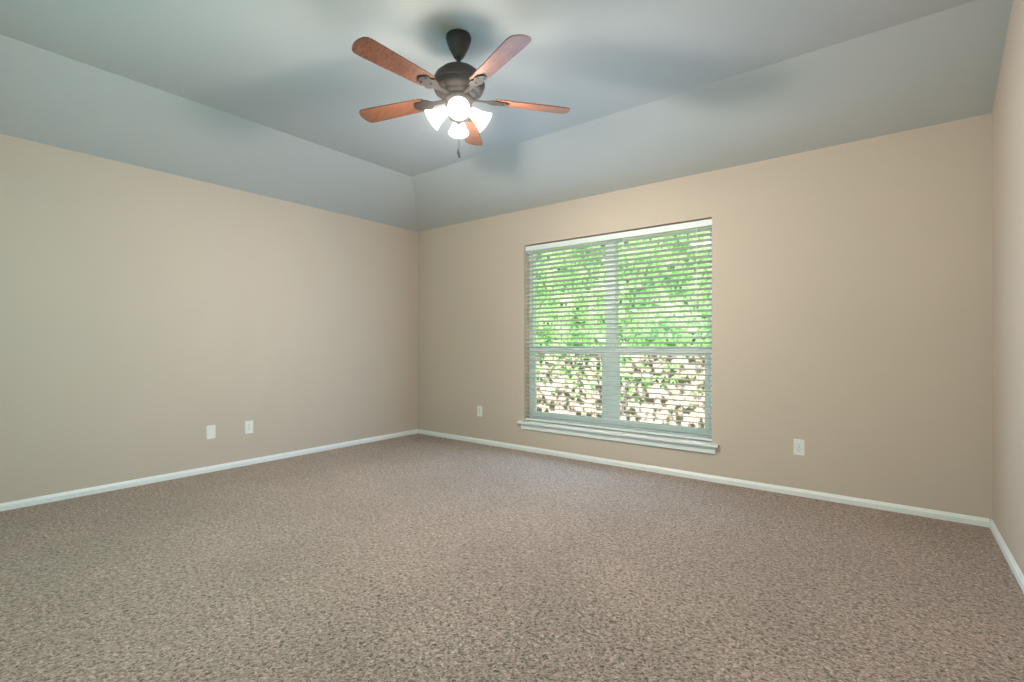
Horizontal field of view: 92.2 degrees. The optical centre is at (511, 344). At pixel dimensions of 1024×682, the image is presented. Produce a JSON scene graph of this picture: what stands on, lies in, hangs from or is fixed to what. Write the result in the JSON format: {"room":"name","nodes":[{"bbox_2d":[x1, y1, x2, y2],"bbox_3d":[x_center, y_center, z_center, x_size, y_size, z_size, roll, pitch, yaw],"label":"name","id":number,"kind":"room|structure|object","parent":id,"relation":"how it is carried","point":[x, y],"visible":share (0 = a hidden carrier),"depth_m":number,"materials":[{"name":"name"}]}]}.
{"room":"empty bedroom","nodes":[
{"label":"empty bedroom","id":0,"kind":"room"},
{"bbox_2d":[0,134,417,502],"bbox_3d":[-2.575,-0.432,4.260,0.160,3.025,4.795,0,0,38],"label":"wall","id":1,"kind":"structure","parent":0,"point":[154,322],"depth_m":3.97,"materials":[{"name":"beige paint"}]},
{"bbox_2d":[0,429,417,511],"bbox_3d":[-2.507,1.055,4.207,0.012,0.050,4.475,0,0,38],"label":"baseboard","id":2,"kind":"structure","parent":1,"relation":"attached to","point":[11,505],"depth_m":3.96,"materials":[{"name":"white wood"}]},
{"bbox_2d":[206,425,215,438],"bbox_3d":[-2.549,0.743,4.171,0.019,0.114,0.070,0,0,38],"label":"outlet","id":3,"kind":"object","parent":1,"relation":"attached to","point":[210,431],"visible":1,"depth_m":4.16,"materials":[{"name":"white plastic"}]},
{"bbox_2d":[245,420,252,433],"bbox_3d":[-2.352,0.743,4.411,0.007,0.114,0.070,0,0,38],"label":"duplex electrical outlet","id":4,"kind":"object","parent":1,"relation":"attached to","point":[248,427],"visible":1,"depth_m":4.41,"materials":[{"name":"white plastic"}]},
{"bbox_2d":[0,0,1012,231],"bbox_3d":[-0.534,-1.587,2.709,5.072,0.455,4.527,0,0,38],"label":"ceiling","id":5,"kind":"structure","parent":0,"point":[270,98],"depth_m":3.12,"materials":[{"name":"grey paint"}]},
{"bbox_2d":[352,29,569,157],"bbox_3d":[-0.328,-1.355,2.680,1.240,0.680,1.198,0,0,38],"label":"ceiling fan","id":6,"kind":"object","parent":5,"relation":"hanging from","point":[458,86],"visible":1,"depth_m":2.63,"materials":[{"name":"brown wood"}]},
{"bbox_2d":[0,433,1023,681],"bbox_3d":[-0.529,1.110,2.672,5.020,0.060,4.475,0,0,38],"label":"floor","id":7,"kind":"structure","parent":0,"point":[418,557],"depth_m":2.25,"materials":[{"name":"beige carpet"}]},
{"bbox_2d":[418,113,991,520],"bbox_3d":[0.891,-0.432,4.504,5.020,3.025,0.160,0,0,38],"label":"wall","id":8,"kind":"structure","parent":0,"point":[852,314],"depth_m":3.46,"materials":[{"name":"beige paint"}]},
{"bbox_2d":[477,406,481,416],"bbox_3d":[-0.353,0.730,5.363,0.070,0.114,0.007,0,0,38],"label":"electrical outlet","id":9,"kind":"object","parent":8,"relation":"attached to","point":[479,410],"visible":1,"depth_m":5.36,"materials":[{"name":"white plastic"}]},
{"bbox_2d":[517,420,718,447],"bbox_3d":[0.863,0.792,4.458,1.946,0.025,0.137,0,0,38],"label":"window sill","id":10,"kind":"structure","parent":8,"relation":"attached to","point":[704,443],"depth_m":4.31,"materials":[{"name":"white wood"}]},
{"bbox_2d":[521,424,715,453],"bbox_3d":[0.841,0.833,4.431,1.896,0.055,0.016,0,0,38],"label":"apron","id":11,"kind":"object","parent":8,"relation":"attached to","point":[695,448],"visible":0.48,"depth_m":4.31,"materials":[{"name":"white wood"}]},
{"bbox_2d":[530,227,711,437],"bbox_3d":[0.917,-0.110,4.528,1.836,1.780,0.080,0,0,38],"label":"window","id":12,"kind":"structure","parent":8,"relation":"in","point":[704,431],"depth_m":4.49,"materials":[{"name":"white plastic"}]},
{"bbox_2d":[526,219,711,440],"bbox_3d":[0.872,-0.111,4.471,1.824,1.758,0.068,0,0,38],"label":"window blind slats","id":13,"kind":"object","parent":12,"relation":"attached to","point":[664,231],"visible":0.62,"depth_m":4.37,"materials":[{"name":"white plastic"}]},
{"bbox_2d":[418,429,989,527],"bbox_3d":[0.839,1.055,4.436,4.996,0.050,0.012,0,0,38],"label":"baseboard","id":14,"kind":"structure","parent":8,"relation":"attached to","point":[943,515],"depth_m":3.69,"materials":[{"name":"white wood"}]},
{"bbox_2d":[793,439,804,455],"bbox_3d":[2.041,0.735,3.506,0.070,0.114,0.007,0,0,38],"label":"electrical outlet","id":15,"kind":"object","parent":8,"relation":"attached to","point":[798,446],"visible":1,"depth_m":3.50,"materials":[{"name":"white plastic"}]},
{"bbox_2d":[992,0,1023,574],"bbox_3d":[1.518,-0.432,1.085,0.160,3.025,4.795,0,0,38],"label":"wall","id":16,"kind":"structure","parent":0,"point":[1008,314],"depth_m":2.46,"materials":[{"name":"beige paint"}]},
{"bbox_2d":[989,519,1023,592],"bbox_3d":[1.450,1.055,1.138,0.012,0.050,4.475,0,0,38],"label":"baseboard","id":17,"kind":"structure","parent":16,"relation":"attached to","point":[1013,565],"depth_m":2.44,"materials":[{"name":"white wood"}]},
{"label":"outside","id":18,"kind":"structure","parent":0,"visible":0},
{"bbox_2d":[537,354,704,427],"bbox_3d":[2.869,1.080,6.254,12.000,2.000,0.310,0,0,38],"label":"brick wall","id":19,"kind":"structure","parent":18,"point":[636,394],"depth_m":6.94,"materials":[{"name":"white brick"}]},
{"bbox_2d":[536,231,709,345],"bbox_3d":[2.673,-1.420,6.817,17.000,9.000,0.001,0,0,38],"label":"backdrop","id":20,"kind":"structure","parent":18,"point":[642,315],"depth_m":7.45,"materials":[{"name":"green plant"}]},
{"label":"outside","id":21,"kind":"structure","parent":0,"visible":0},
{"bbox_2d":[536,231,709,409],"bbox_3d":[1.975,-0.682,5.752,6.467,2.847,1.522,0,0,38],"label":"foliage","id":22,"kind":"object","parent":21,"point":[627,359],"depth_m":6.21,"materials":[{"name":"green plant"}]}
]}

